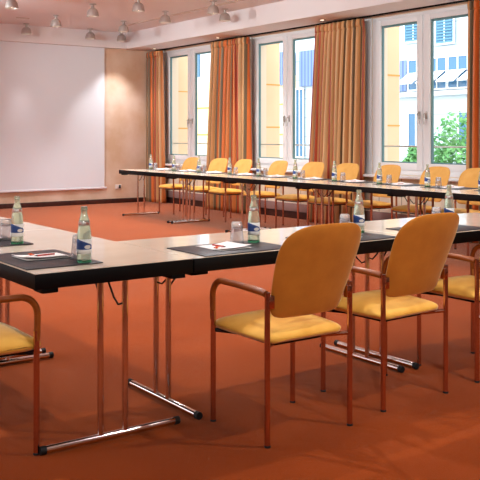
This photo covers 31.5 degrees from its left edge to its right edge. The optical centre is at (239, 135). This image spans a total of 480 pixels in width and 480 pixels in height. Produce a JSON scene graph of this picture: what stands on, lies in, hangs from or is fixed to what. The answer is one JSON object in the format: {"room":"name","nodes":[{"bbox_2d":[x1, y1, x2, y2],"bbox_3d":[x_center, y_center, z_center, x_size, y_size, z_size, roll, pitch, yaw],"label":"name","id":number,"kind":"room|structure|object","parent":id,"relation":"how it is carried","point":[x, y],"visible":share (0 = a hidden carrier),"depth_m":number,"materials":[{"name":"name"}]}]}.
{"room":"conference room","nodes":[
{"label":"conference room","id":0,"kind":"room"},
{"bbox_2d":[0,48,153,203],"bbox_3d":[-6.160,-0.336,13.674,11.540,3.240,0.200,0,0,-36],"label":"wall","id":1,"kind":"structure","parent":0,"point":[124,70],"depth_m":16.33,"materials":[{"name":"paint"}]},
{"bbox_2d":[0,41,106,192],"bbox_3d":[-4.330,-0.328,14.812,4.460,2.654,0.027,0,0,-36],"label":"projection screen","id":2,"kind":"object","parent":1,"relation":"attached to","point":[52,96],"visible":1,"depth_m":15.45,"materials":[{"name":"white fabric"}]},
{"bbox_2d":[0,197,145,208],"bbox_3d":[-6.145,1.242,13.550,11.020,0.085,0.018,0,0,-36],"label":"baseboard","id":3,"kind":"structure","parent":1,"relation":"attached to","point":[117,200],"depth_m":15.74,"materials":[{"name":"brown wood"}]},
{"bbox_2d":[0,0,460,50],"bbox_3d":[-1.145,-1.866,6.687,11.540,0.420,17.400,0,0,-36],"label":"ceiling","id":4,"kind":"structure","parent":0,"point":[248,17],"depth_m":13.53,"materials":[{"name":"white paint"}]},
{"bbox_2d":[5,0,18,8],"bbox_3d":[-3.171,-1.863,11.843,0.184,0.185,0.184,0,0,-36],"label":"ceiling spotlight","id":5,"kind":"object","parent":4,"relation":"attached to","point":[10,4],"visible":1,"depth_m":11.78,"materials":[{"name":"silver metal"}]},
{"bbox_2d":[21,23,31,34],"bbox_3d":[-3.728,-1.863,14.865,0.184,0.185,0.184,0,0,-36],"label":"ceiling spotlight","id":6,"kind":"object","parent":4,"relation":"attached to","point":[26,30],"visible":1,"depth_m":14.81,"materials":[{"name":"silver metal"}]},
{"bbox_2d":[50,15,61,26],"bbox_3d":[-2.984,-1.863,13.811,0.184,0.185,0.184,0,0,-36],"label":"ceiling spotlight","id":7,"kind":"object","parent":4,"relation":"attached to","point":[55,22],"visible":1,"depth_m":13.75,"materials":[{"name":"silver metal"}]},
{"bbox_2d":[85,28,94,38],"bbox_3d":[-2.737,-1.863,15.577,0.184,0.185,0.184,0,0,-36],"label":"ceiling spotlight","id":8,"kind":"object","parent":4,"relation":"attached to","point":[89,35],"visible":1,"depth_m":15.52,"materials":[{"name":"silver metal"}]},
{"bbox_2d":[87,3,98,16],"bbox_3d":[-2.186,-1.863,12.649,0.184,0.185,0.184,0,0,-36],"label":"ceiling spotlight","id":9,"kind":"object","parent":4,"relation":"attached to","point":[92,12],"visible":1,"depth_m":12.59,"materials":[{"name":"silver metal"}]},
{"bbox_2d":[117,32,125,41],"bbox_3d":[-2.217,-1.863,15.950,0.184,0.185,0.184,0,0,-36],"label":"ceiling spotlight","id":10,"kind":"object","parent":4,"relation":"attached to","point":[121,38],"visible":0.85,"depth_m":15.89,"materials":[{"name":"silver metal"}]},
{"bbox_2d":[118,21,128,31],"bbox_3d":[-1.985,-1.863,14.529,0.184,0.185,0.184,0,0,-36],"label":"ceiling spotlight","id":11,"kind":"object","parent":4,"relation":"attached to","point":[122,28],"visible":1,"depth_m":14.47,"materials":[{"name":"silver metal"}]},
{"bbox_2d":[132,0,144,11],"bbox_3d":[-1.447,-1.863,12.133,0.184,0.185,0.184,0,0,-36],"label":"ceiling spotlight","id":12,"kind":"object","parent":4,"relation":"attached to","point":[137,7],"visible":1,"depth_m":12.07,"materials":[{"name":"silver metal"}]},
{"bbox_2d":[159,10,170,23],"bbox_3d":[-1.173,-1.863,13.363,0.184,0.185,0.184,0,0,-36],"label":"ceiling spotlight","id":13,"kind":"object","parent":4,"relation":"attached to","point":[165,19],"visible":1,"depth_m":13.31,"materials":[{"name":"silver metal"}]},
{"bbox_2d":[127,0,243,25],"bbox_3d":[0.964,-1.946,10.909,0.030,0.020,10.600,0,0,-36],"label":"ceiling track","id":14,"kind":"object","parent":4,"relation":"attached to","point":[235,0],"visible":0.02,"depth_m":13.39,"materials":[{"name":"beige"}]},
{"bbox_2d":[207,0,218,14],"bbox_3d":[-0.390,-1.863,12.375,0.184,0.185,0.184,0,0,-36],"label":"ceiling spotlight","id":15,"kind":"object","parent":4,"relation":"attached to","point":[213,9],"visible":1,"depth_m":12.32,"materials":[{"name":"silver metal"}]},
{"bbox_2d":[219,8,230,21],"bbox_3d":[-0.233,-1.863,13.152,0.184,0.185,0.184,0,0,-36],"label":"ceiling spotlight","id":16,"kind":"object","parent":4,"relation":"attached to","point":[224,17],"visible":1,"depth_m":13.10,"materials":[{"name":"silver metal"}]},
{"bbox_2d":[0,201,479,479],"bbox_3d":[-1.145,1.344,6.687,11.540,0.120,17.400,0,0,-36],"label":"floor","id":17,"kind":"structure","parent":0,"point":[424,432],"depth_m":4.36,"materials":[{"name":"orange carpet"}]},
{"bbox_2d":[0,294,40,455],"bbox_3d":[-1.161,0.823,3.469,0.598,0.922,0.491,0,0,-36],"label":"armchair","id":18,"kind":"object","parent":17,"relation":"on","point":[13,341],"visible":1,"depth_m":3.42,"materials":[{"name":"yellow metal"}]},
{"bbox_2d":[0,217,54,359],"bbox_3d":[-1.819,0.914,5.392,0.737,0.740,1.497,0,0,-36],"label":"folding table","id":19,"kind":"object","parent":17,"relation":"on","point":[27,226],"visible":0.27,"depth_m":4.94,"materials":[{"name":"beige laminate"}]},
{"bbox_2d":[0,229,192,455],"bbox_3d":[-0.943,0.914,4.173,0.737,0.740,1.497,0,0,-36],"label":"folding table","id":20,"kind":"object","parent":17,"relation":"on","point":[123,262],"visible":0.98,"depth_m":3.63,"materials":[{"name":"beige laminate"}]},
{"bbox_2d":[0,240,32,246],"bbox_3d":[-1.319,0.541,4.371,0.340,0.005,0.510,0,0,-36],"label":"desk pad","id":21,"kind":"object","parent":20,"relation":"on","point":[3,243],"visible":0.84,"depth_m":4.26,"materials":[{"name":"black leather"}]},
{"bbox_2d":[0,219,10,239],"bbox_3d":[-1.214,0.486,4.421,0.071,0.106,0.071,0,0,-15],"label":"tumbler","id":22,"kind":"object","parent":21,"relation":"on","point":[5,224],"visible":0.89,"depth_m":4.39,"materials":[{"name":"clear glass"}]},
{"bbox_2d":[11,196,23,243],"bbox_3d":[-1.113,0.420,4.254,0.062,0.237,0.062,0,0,-15],"label":"water bottle","id":23,"kind":"object","parent":21,"relation":"on","point":[17,225],"visible":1,"depth_m":4.23,"materials":[{"name":"green glass"}]},
{"bbox_2d":[0,249,102,269],"bbox_3d":[-0.870,0.541,3.745,0.340,0.005,0.510,0,0,-36],"label":"desk pad","id":24,"kind":"object","parent":20,"relation":"on","point":[7,258],"visible":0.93,"depth_m":3.65,"materials":[{"name":"black leather"}]},
{"bbox_2d":[12,252,70,260],"bbox_3d":[-0.876,0.527,3.777,0.217,0.021,0.182,0,0,-36],"label":"paper","id":25,"kind":"object","parent":24,"relation":"on","point":[57,255],"visible":0.92,"depth_m":3.75,"materials":[{"name":"white paper"}]},
{"bbox_2d":[71,234,76,259],"bbox_3d":[-0.705,0.486,3.729,0.071,0.106,0.071,0,0,-10],"label":"tumbler","id":26,"kind":"object","parent":24,"relation":"on","point":[74,239],"visible":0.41,"depth_m":3.70,"materials":[{"name":"clear glass"}]},
{"bbox_2d":[77,206,91,262],"bbox_3d":[-0.664,0.420,3.629,0.062,0.237,0.062,0,0,-10],"label":"water bottle","id":27,"kind":"object","parent":24,"relation":"on","point":[84,241],"visible":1,"depth_m":3.61,"materials":[{"name":"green glass"}]},
{"bbox_2d":[119,169,204,222],"bbox_3d":[-1.201,0.914,13.257,0.747,0.740,1.497,0,0,-36],"label":"folding table","id":28,"kind":"object","parent":17,"relation":"on","point":[144,172],"visible":0.7,"depth_m":13.10,"materials":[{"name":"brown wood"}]},
{"bbox_3d":[-0.815,0.542,13.058,0.340,0.005,0.510,0,0,-36],"label":"desk pad","id":29,"kind":"object","parent":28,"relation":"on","visible":0},
{"bbox_2d":[172,155,175,170],"bbox_3d":[-1.021,0.420,13.175,0.062,0.237,0.062,0,0,-4],"label":"water bottle","id":30,"kind":"object","parent":29,"relation":"on","point":[173,159],"visible":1,"depth_m":13.15,"materials":[{"name":"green glass"}]},
{"bbox_3d":[-1.232,0.542,13.640,0.340,0.005,0.510,0,0,-36],"label":"desk pad","id":31,"kind":"object","parent":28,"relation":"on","visible":0},
{"bbox_2d":[149,154,152,168],"bbox_3d":[-1.439,0.420,13.756,0.062,0.237,0.062,0,0,-6],"label":"water bottle","id":32,"kind":"object","parent":31,"relation":"on","point":[150,158],"visible":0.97,"depth_m":13.73,"materials":[{"name":"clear glass"}]},
{"bbox_2d":[158,157,197,213],"bbox_3d":[-1.009,0.823,14.241,0.598,0.922,0.491,0,0,-36],"label":"armchair","id":33,"kind":"object","parent":17,"relation":"on","point":[191,162],"visible":0.59,"depth_m":14.27,"materials":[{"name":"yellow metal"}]},
{"bbox_2d":[180,157,197,181],"bbox_3d":[-0.845,0.565,14.359,0.185,0.405,0.449,0,0,-36],"label":"cushion","id":34,"kind":"object","parent":33,"relation":"on","point":[191,162],"depth_m":14.41,"materials":[{"name":"yellow fabric"}]},
{"bbox_2d":[185,158,227,217],"bbox_3d":[-0.517,0.823,13.581,0.598,0.922,0.491,0,0,-40],"label":"armchair","id":35,"kind":"object","parent":17,"relation":"on","point":[218,164],"visible":0.59,"depth_m":13.60,"materials":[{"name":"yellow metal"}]},
{"bbox_2d":[206,158,226,183],"bbox_3d":[-0.361,0.565,13.710,0.185,0.405,0.449,0,0,-40],"label":"cushion","id":36,"kind":"object","parent":35,"relation":"on","point":[218,164],"depth_m":13.73,"materials":[{"name":"yellow fabric"}]},
{"bbox_2d":[167,172,265,232],"bbox_3d":[-0.326,0.914,12.038,0.747,0.740,1.497,0,0,-36],"label":"folding table","id":37,"kind":"object","parent":17,"relation":"on","point":[221,177],"visible":0.67,"depth_m":11.95,"materials":[{"name":"beige laminate"}]},
{"bbox_3d":[0.061,0.542,11.839,0.340,0.005,0.510,0,0,-36],"label":"desk pad","id":38,"kind":"object","parent":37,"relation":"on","visible":0},
{"bbox_2d":[227,157,231,173],"bbox_3d":[-0.146,0.420,11.955,0.062,0.237,0.062,0,0,-1],"label":"water bottle","id":39,"kind":"object","parent":38,"relation":"on","point":[229,167],"visible":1,"depth_m":11.93,"materials":[{"name":"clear glass"}]},
{"bbox_2d":[233,167,237,174],"bbox_3d":[-0.060,0.486,11.826,0.071,0.106,0.071,0,0,-1],"label":"tumbler","id":40,"kind":"object","parent":38,"relation":"on","point":[235,171],"visible":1,"depth_m":11.80,"materials":[{"name":"clear glass"}]},
{"bbox_3d":[-0.399,0.542,12.479,0.340,0.005,0.510,0,0,-36],"label":"desk pad","id":41,"kind":"object","parent":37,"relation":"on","visible":0},
{"bbox_2d":[197,156,200,171],"bbox_3d":[-0.606,0.420,12.596,0.062,0.237,0.062,0,0,-3],"label":"water bottle","id":42,"kind":"object","parent":41,"relation":"on","point":[198,160],"visible":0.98,"depth_m":12.57,"materials":[{"name":"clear glass"}]},
{"bbox_2d":[202,165,206,172],"bbox_3d":[-0.519,0.486,12.467,0.071,0.106,0.071,0,0,-3],"label":"tumbler","id":43,"kind":"object","parent":41,"relation":"on","point":[204,168],"visible":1,"depth_m":12.44,"materials":[{"name":"clear glass"}]},
{"bbox_2d":[208,159,251,221],"bbox_3d":[-0.134,0.823,12.988,0.598,0.922,0.491,0,0,-35],"label":"armchair","id":44,"kind":"object","parent":17,"relation":"on","point":[244,165],"visible":0.66,"depth_m":13.02,"materials":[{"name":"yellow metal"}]},
{"bbox_2d":[231,159,251,185],"bbox_3d":[0.033,0.565,13.103,0.185,0.405,0.449,0,0,-35],"label":"cushion","id":45,"kind":"object","parent":44,"relation":"on","point":[244,165],"depth_m":13.11,"materials":[{"name":"yellow fabric"}]},
{"bbox_2d":[116,225,404,419],"bbox_3d":[0.155,0.914,4.497,1.417,0.740,0.747,0,0,-36],"label":"folding table","id":46,"kind":"object","parent":17,"relation":"on","point":[201,264],"visible":0.45,"depth_m":4.16,"materials":[{"name":"beige laminate"}]},
{"bbox_2d":[167,241,281,256],"bbox_3d":[-0.047,0.541,4.112,0.510,0.005,0.340,0,0,-36],"label":"desk pad","id":47,"kind":"object","parent":46,"relation":"on","point":[260,246],"visible":0.59,"depth_m":4.04,"materials":[{"name":"black leather"}]},
{"bbox_2d":[197,241,250,250],"bbox_3d":[-0.079,0.527,4.107,0.182,0.021,0.217,0,0,-36],"label":"paper","id":48,"kind":"object","parent":47,"relation":"on","point":[229,245],"visible":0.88,"depth_m":4.10,"materials":[{"name":"white paper"}]},
{"bbox_2d":[230,221,243,242],"bbox_3d":[-0.016,0.486,4.301,0.071,0.106,0.071,0,0,1],"label":"tumbler","id":49,"kind":"object","parent":47,"relation":"on","point":[236,235],"visible":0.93,"depth_m":4.28,"materials":[{"name":"clear glass"}]},
{"bbox_2d":[248,195,259,242],"bbox_3d":[0.070,0.420,4.319,0.062,0.237,0.062,0,0,1],"label":"water bottle","id":50,"kind":"object","parent":47,"relation":"on","point":[253,216],"visible":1,"depth_m":4.30,"materials":[{"name":"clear glass"}]},
{"bbox_2d":[285,232,395,240],"bbox_3d":[0.546,0.541,4.538,0.510,0.005,0.340,0,0,-36],"label":"desk pad","id":51,"kind":"object","parent":46,"relation":"on","point":[365,236],"visible":0.29,"depth_m":4.55,"materials":[{"name":"black leather"}]},
{"bbox_2d":[339,213,349,222],"bbox_3d":[0.581,0.486,4.729,0.071,0.106,0.071,0,0,8],"label":"tumbler","id":52,"kind":"object","parent":51,"relation":"on","point":[344,217],"visible":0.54,"depth_m":4.71,"materials":[{"name":"clear glass"}]},
{"bbox_2d":[353,190,364,232],"bbox_3d":[0.662,0.420,4.745,0.062,0.237,0.062,0,0,8],"label":"water bottle","id":53,"kind":"object","parent":51,"relation":"on","point":[358,216],"visible":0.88,"depth_m":4.72,"materials":[{"name":"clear glass"}]},
{"bbox_2d":[243,160,287,226],"bbox_3d":[0.374,0.823,12.334,0.598,0.922,0.491,0,0,-32],"label":"armchair","id":54,"kind":"object","parent":17,"relation":"on","point":[279,167],"visible":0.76,"depth_m":12.28,"materials":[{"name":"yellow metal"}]},
{"bbox_2d":[265,160,287,188],"bbox_3d":[0.546,0.565,12.441,0.185,0.405,0.449,0,0,-32],"label":"cushion","id":55,"kind":"object","parent":54,"relation":"on","point":[279,167],"depth_m":12.47,"materials":[{"name":"yellow fabric"}]},
{"bbox_2d":[226,176,331,231],"bbox_3d":[0.549,0.914,10.818,0.747,0.740,1.497,0,0,-36],"label":"folding table","id":56,"kind":"object","parent":17,"relation":"on","point":[286,182],"visible":0.48,"depth_m":10.58,"materials":[{"name":"beige laminate"}]},
{"bbox_2d":[255,176,291,177],"bbox_3d":[0.457,0.541,11.287,0.340,0.005,0.510,0,0,-36],"label":"desk pad","id":57,"kind":"object","parent":56,"relation":"on","point":[255,176],"visible":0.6,"depth_m":11.26,"materials":[{"name":"black leather"}]},
{"bbox_2d":[256,158,260,175],"bbox_3d":[0.250,0.420,11.403,0.062,0.237,0.062,0,0,1],"label":"water bottle","id":58,"kind":"object","parent":57,"relation":"on","point":[258,168],"visible":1,"depth_m":11.38,"materials":[{"name":"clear glass"}]},
{"bbox_2d":[263,168,267,176],"bbox_3d":[0.336,0.486,11.275,0.071,0.106,0.071,0,0,1],"label":"tumbler","id":59,"kind":"object","parent":57,"relation":"on","point":[265,170],"visible":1,"depth_m":11.25,"materials":[{"name":"clear glass"}]},
{"bbox_2d":[289,178,331,179],"bbox_3d":[0.906,0.541,10.662,0.340,0.005,0.510,0,0,-36],"label":"desk pad","id":60,"kind":"object","parent":56,"relation":"on","point":[289,178],"visible":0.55,"depth_m":10.48,"materials":[{"name":"black leather"}]},
{"bbox_2d":[293,160,297,177],"bbox_3d":[0.699,0.420,10.778,0.062,0.237,0.062,0,0,4],"label":"water bottle","id":61,"kind":"object","parent":60,"relation":"on","point":[295,169],"visible":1,"depth_m":10.76,"materials":[{"name":"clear glass"}]},
{"bbox_2d":[300,170,305,178],"bbox_3d":[0.785,0.486,10.649,0.071,0.106,0.071,0,0,4],"label":"tumbler","id":62,"kind":"object","parent":60,"relation":"on","point":[302,173],"visible":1,"depth_m":10.62,"materials":[{"name":"clear glass"}]},
{"bbox_2d":[210,223,360,448],"bbox_3d":[0.215,0.823,3.761,0.491,0.922,0.598,0,0,-36],"label":"armchair","id":63,"kind":"object","parent":17,"relation":"on","point":[313,265],"visible":1,"depth_m":3.60,"materials":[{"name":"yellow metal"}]},
{"bbox_2d":[275,162,323,228],"bbox_3d":[0.836,0.823,11.678,0.598,0.922,0.491,0,0,-38],"label":"armchair","id":64,"kind":"object","parent":17,"relation":"on","point":[312,169],"visible":0.62,"depth_m":11.66,"materials":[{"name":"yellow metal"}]},
{"bbox_2d":[299,162,323,191],"bbox_3d":[0.997,0.565,11.802,0.185,0.405,0.449,0,0,-38],"label":"cushion","id":65,"kind":"object","parent":64,"relation":"on","point":[312,169],"depth_m":11.81,"materials":[{"name":"yellow fabric"}]},
{"bbox_2d":[307,163,358,225],"bbox_3d":[1.231,0.823,11.091,0.598,0.922,0.491,0,0,-39],"label":"armchair","id":66,"kind":"object","parent":17,"relation":"on","point":[351,170],"visible":0.61,"depth_m":11.10,"materials":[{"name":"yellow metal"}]},
{"bbox_2d":[330,163,358,194],"bbox_3d":[1.388,0.565,11.218,0.185,0.405,0.449,0,0,-39],"label":"cushion","id":67,"kind":"object","parent":66,"relation":"on","point":[351,170],"depth_m":11.21,"materials":[{"name":"yellow fabric"}]},
{"bbox_2d":[299,181,431,224],"bbox_3d":[1.425,0.914,9.599,0.747,0.740,1.497,0,0,-36],"label":"folding table","id":68,"kind":"object","parent":17,"relation":"on","point":[373,187],"visible":0.47,"depth_m":9.43,"materials":[{"name":"beige laminate"}]},
{"bbox_2d":[332,180,372,182],"bbox_3d":[1.334,0.541,10.065,0.340,0.005,0.510,0,0,-36],"label":"desk pad","id":69,"kind":"object","parent":68,"relation":"on","point":[337,180],"visible":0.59,"depth_m":9.89,"materials":[{"name":"black leather"}]},
{"bbox_2d":[332,161,336,180],"bbox_3d":[1.127,0.420,10.181,0.062,0.237,0.062,0,0,6],"label":"water bottle","id":70,"kind":"object","parent":69,"relation":"on","point":[334,170],"visible":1,"depth_m":10.16,"materials":[{"name":"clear glass"}]},
{"bbox_2d":[340,172,345,181],"bbox_3d":[1.214,0.486,10.053,0.071,0.106,0.071,0,0,6],"label":"tumbler","id":71,"kind":"object","parent":69,"relation":"on","point":[342,174],"visible":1,"depth_m":10.03,"materials":[{"name":"clear glass"}]},
{"bbox_2d":[345,179,364,181],"bbox_3d":[1.339,0.527,10.033,0.217,0.021,0.182,0,0,-36],"label":"paper","id":72,"kind":"object","parent":69,"relation":"on","point":[353,180],"visible":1,"depth_m":10.05,"materials":[{"name":"white paper"}]},
{"bbox_2d":[378,183,422,185],"bbox_3d":[1.772,0.541,9.454,0.340,0.005,0.510,0,0,-36],"label":"desk pad","id":73,"kind":"object","parent":68,"relation":"on","point":[382,183],"visible":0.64,"depth_m":9.30,"materials":[{"name":"black leather"}]},
{"bbox_2d":[377,163,381,183],"bbox_3d":[1.566,0.420,9.570,0.062,0.237,0.062,0,0,9],"label":"water bottle","id":74,"kind":"object","parent":73,"relation":"on","point":[379,169],"visible":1,"depth_m":9.55,"materials":[{"name":"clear glass"}]},
{"bbox_2d":[386,175,391,183],"bbox_3d":[1.652,0.486,9.442,0.071,0.106,0.071,0,0,9],"label":"tumbler","id":75,"kind":"object","parent":73,"relation":"on","point":[388,177],"visible":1,"depth_m":9.42,"materials":[{"name":"clear glass"}]},
{"bbox_2d":[392,182,413,184],"bbox_3d":[1.778,0.527,9.422,0.217,0.021,0.182,0,0,-36],"label":"paper","id":76,"kind":"object","parent":73,"relation":"on","point":[399,183],"visible":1,"depth_m":9.43,"materials":[{"name":"white paper"}]},
{"bbox_2d":[345,165,400,220],"bbox_3d":[1.668,0.823,10.544,0.598,0.922,0.491,0,0,-33],"label":"armchair","id":77,"kind":"object","parent":17,"relation":"on","point":[394,170],"visible":0.53,"depth_m":10.51,"materials":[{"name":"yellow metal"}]},
{"bbox_2d":[373,165,400,197],"bbox_3d":[1.838,0.565,10.654,0.185,0.405,0.449,0,0,-33],"label":"cushion","id":78,"kind":"object","parent":77,"relation":"on","point":[394,170],"depth_m":10.66,"materials":[{"name":"yellow fabric"}]},
{"bbox_2d":[320,212,458,411],"bbox_3d":[0.757,0.823,4.224,0.491,0.922,0.598,0,0,-39],"label":"armchair","id":79,"kind":"object","parent":17,"relation":"on","point":[415,264],"visible":0.94,"depth_m":4.06,"materials":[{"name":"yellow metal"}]},
{"bbox_2d":[334,212,479,368],"bbox_3d":[1.311,0.914,5.327,1.417,0.740,0.747,0,0,-36],"label":"folding table","id":80,"kind":"object","parent":17,"relation":"on","point":[470,219],"visible":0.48,"depth_m":4.99,"materials":[{"name":"beige laminate"}]},
{"bbox_2d":[386,225,479,231],"bbox_3d":[1.155,0.541,4.975,0.510,0.005,0.340,0,0,-36],"label":"desk pad","id":81,"kind":"object","parent":80,"relation":"on","point":[460,227],"visible":0.36,"depth_m":4.95,"materials":[{"name":"black leather"}]},
{"bbox_2d":[431,207,440,213],"bbox_3d":[1.190,0.486,5.167,0.071,0.106,0.071,0,0,14],"label":"tumbler","id":82,"kind":"object","parent":81,"relation":"on","point":[434,210],"visible":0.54,"depth_m":5.14,"materials":[{"name":"clear glass"}]},
{"bbox_2d":[444,185,453,212],"bbox_3d":[1.272,0.420,5.182,0.062,0.237,0.062,0,0,14],"label":"water bottle","id":83,"kind":"object","parent":81,"relation":"on","point":[449,203],"visible":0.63,"depth_m":5.16,"materials":[{"name":"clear glass"}]},
{"bbox_2d":[391,166,449,218],"bbox_3d":[2.112,0.823,9.881,0.598,0.922,0.491,0,0,-33],"label":"armchair","id":84,"kind":"object","parent":17,"relation":"on","point":[436,171],"visible":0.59,"depth_m":9.88,"materials":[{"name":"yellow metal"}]},
{"bbox_2d":[418,166,449,201],"bbox_3d":[2.281,0.565,9.991,0.185,0.405,0.449,0,0,-33],"label":"cushion","id":85,"kind":"object","parent":84,"relation":"on","point":[436,171],"depth_m":9.99,"materials":[{"name":"yellow fabric"}]},
{"bbox_2d":[392,187,479,216],"bbox_3d":[2.300,0.914,8.380,0.747,0.740,1.497,0,0,-36],"label":"folding table","id":86,"kind":"object","parent":17,"relation":"on","point":[465,194],"visible":0.62,"depth_m":8.46,"materials":[{"name":"beige laminate"}]},
{"bbox_2d":[424,186,477,189],"bbox_3d":[2.186,0.541,8.879,0.340,0.005,0.510,0,0,-36],"label":"desk pad","id":87,"kind":"object","parent":86,"relation":"on","point":[430,186],"visible":0.64,"depth_m":8.71,"materials":[{"name":"black leather"}]},
{"bbox_2d":[424,164,429,186],"bbox_3d":[1.979,0.420,8.995,0.062,0.237,0.062,0,0,12],"label":"water bottle","id":88,"kind":"object","parent":87,"relation":"on","point":[427,171],"visible":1,"depth_m":8.97,"materials":[{"name":"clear glass"}]},
{"bbox_2d":[435,177,441,187],"bbox_3d":[2.065,0.486,8.866,0.071,0.106,0.071,0,0,12],"label":"tumbler","id":89,"kind":"object","parent":87,"relation":"on","point":[438,183],"visible":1,"depth_m":8.84,"materials":[{"name":"clear glass"}]},
{"bbox_2d":[440,185,463,187],"bbox_3d":[2.191,0.527,8.847,0.217,0.021,0.182,0,0,-36],"label":"paper","id":90,"kind":"object","parent":87,"relation":"on","point":[452,186],"visible":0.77,"depth_m":8.86,"materials":[{"name":"white paper"}]},
{"bbox_2d":[417,244,479,382],"bbox_3d":[1.336,0.823,4.689,0.491,0.922,0.598,0,0,-36],"label":"armchair","id":91,"kind":"object","parent":17,"relation":"on","point":[467,287],"visible":0.73,"depth_m":4.61,"materials":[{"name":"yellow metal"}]},
{"bbox_2d":[432,168,479,255],"bbox_3d":[2.472,0.823,9.377,0.598,0.922,0.491,0,0,-39],"label":"armchair","id":92,"kind":"object","parent":17,"relation":"on","point":[469,177],"visible":0.44,"depth_m":9.55,"materials":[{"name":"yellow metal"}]},
{"bbox_2d":[457,168,479,204],"bbox_3d":[2.629,0.565,9.505,0.185,0.405,0.449,0,0,-39],"label":"cushion","id":93,"kind":"object","parent":92,"relation":"on","point":[469,177],"depth_m":9.58,"materials":[{"name":"yellow fabric"}]},
{"bbox_2d":[162,2,467,177],"bbox_3d":[3.405,-0.336,9.953,0.300,3.240,17.000,0,0,-36],"label":"wall","id":94,"kind":"structure","parent":0,"point":[263,48],"depth_m":14.28,"materials":[{"name":"beige paint"}]},
{"bbox_2d":[163,44,210,167],"bbox_3d":[-0.872,-0.536,15.697,0.370,2.204,2.240,0,0,-36],"label":"window","id":95,"kind":"structure","parent":94,"relation":"in","point":[192,52],"depth_m":15.74,"materials":[{"name":"white paint"}]},
{"bbox_2d":[166,197,373,220],"bbox_3d":[3.280,1.229,9.851,0.022,0.110,16.980,0,0,-36],"label":"baseboard","id":96,"kind":"structure","parent":94,"relation":"attached to","point":[289,214],"depth_m":13.72,"materials":[{"name":"brown wood"}]},
{"bbox_2d":[250,28,314,172],"bbox_3d":[0.772,-0.536,13.406,0.370,2.204,2.240,0,0,-36],"label":"window","id":97,"kind":"structure","parent":94,"relation":"in","point":[288,39],"depth_m":13.44,"materials":[{"name":"white paint"}]},
{"bbox_2d":[166,190,414,220],"bbox_3d":[3.268,1.111,9.843,0.050,0.123,16.980,0,0,-36],"label":"trim","id":98,"kind":"structure","parent":94,"relation":"attached to","point":[269,204],"depth_m":13.28,"materials":[{"name":"brown wood"}]},
{"bbox_2d":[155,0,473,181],"bbox_3d":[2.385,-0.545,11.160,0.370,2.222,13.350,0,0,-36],"label":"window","id":99,"kind":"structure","parent":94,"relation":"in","point":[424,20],"depth_m":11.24,"materials":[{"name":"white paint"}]},
{"bbox_2d":[146,51,165,202],"bbox_3d":[-1.612,-0.171,16.348,0.200,2.886,0.623,0,0,-36],"label":"curtain","id":100,"kind":"object","parent":99,"relation":"hanging from","point":[155,111],"visible":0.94,"depth_m":16.25,"materials":[{"name":"fabric"}]},
{"bbox_2d":[206,37,252,213],"bbox_3d":[-0.220,-0.171,14.378,0.220,2.886,1.246,0,0,-37],"label":"curtain","id":101,"kind":"object","parent":99,"relation":"hanging from","point":[230,111],"visible":0.81,"depth_m":14.21,"materials":[{"name":"fabric"}]},
{"bbox_2d":[306,18,365,223],"bbox_3d":[1.362,-0.171,12.196,0.210,2.886,1.153,0,0,-36],"label":"curtain","id":102,"kind":"object","parent":99,"relation":"hanging from","point":[337,128],"visible":0.78,"depth_m":12.05,"materials":[{"name":"fabric"}]},
{"bbox_2d":[465,0,479,243],"bbox_3d":[3.090,-0.171,9.787,0.219,2.885,1.185,0,0,-36],"label":"curtain","id":103,"kind":"object","parent":99,"relation":"hanging from","point":[473,60],"visible":0.78,"depth_m":10.11,"materials":[{"name":"fabric"}]},
{"bbox_2d":[166,166,465,215],"bbox_3d":[3.277,0.808,9.849,0.030,0.478,16.980,0,0,-36],"label":"trim","id":104,"kind":"structure","parent":94,"relation":"attached to","point":[287,190],"depth_m":11.88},
{"label":"outside","id":105,"kind":"structure","parent":0,"visible":0},
{"bbox_3d":[17.716,2.034,34.259,51.260,0.300,85.000,0,0,-36],"label":"ground","id":106,"kind":"structure","parent":105,"visible":0},
{"bbox_2d":[178,56,187,153],"bbox_3d":[-1.296,-0.516,17.140,0.425,4.800,0.570,0,0,-36],"label":"pier","id":107,"kind":"structure","parent":106,"relation":"on","point":[182,61],"depth_m":16.91,"materials":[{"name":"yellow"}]},
{"bbox_2d":[197,41,295,157],"bbox_3d":[-2.143,-2.916,40.284,8.500,9.600,24.050,0,0,-36],"label":"building","id":108,"kind":"structure","parent":106,"relation":"on","point":[203,60],"depth_m":32.15,"materials":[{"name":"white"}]},
{"bbox_2d":[266,43,279,156],"bbox_3d":[0.351,-0.516,14.845,0.425,4.800,0.580,0,0,-36],"label":"pier","id":109,"kind":"structure","parent":106,"relation":"on","point":[272,50],"depth_m":14.65,"materials":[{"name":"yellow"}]},
{"bbox_2d":[295,16,467,163],"bbox_3d":[10.652,-2.916,22.356,8.620,9.600,19.900,0,0,-36],"label":"office building","id":110,"kind":"structure","parent":106,"relation":"on","point":[450,35],"depth_m":23.88,"materials":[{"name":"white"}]},
{"bbox_2d":[388,26,399,160],"bbox_3d":[1.996,-0.516,12.555,0.425,4.800,0.580,0,0,-36],"label":"pier","id":111,"kind":"structure","parent":106,"relation":"on","point":[393,32],"depth_m":12.38,"materials":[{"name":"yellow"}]},
{"bbox_2d":[402,147,416,161],"bbox_3d":[4.583,1.060,22.069,0.822,1.677,0.762,0,0,-36],"label":"tree","id":112,"kind":"object","parent":106,"relation":"on","point":[407,158],"visible":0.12,"depth_m":21.90,"materials":[{"name":"green plant"}]},
{"bbox_2d":[406,111,466,163],"bbox_3d":[5.024,0.680,18.888,2.620,2.479,2.731,0,0,17],"label":"tree","id":113,"kind":"object","parent":106,"relation":"on","point":[446,154],"visible":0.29,"depth_m":18.77,"materials":[{"name":"green plant"}]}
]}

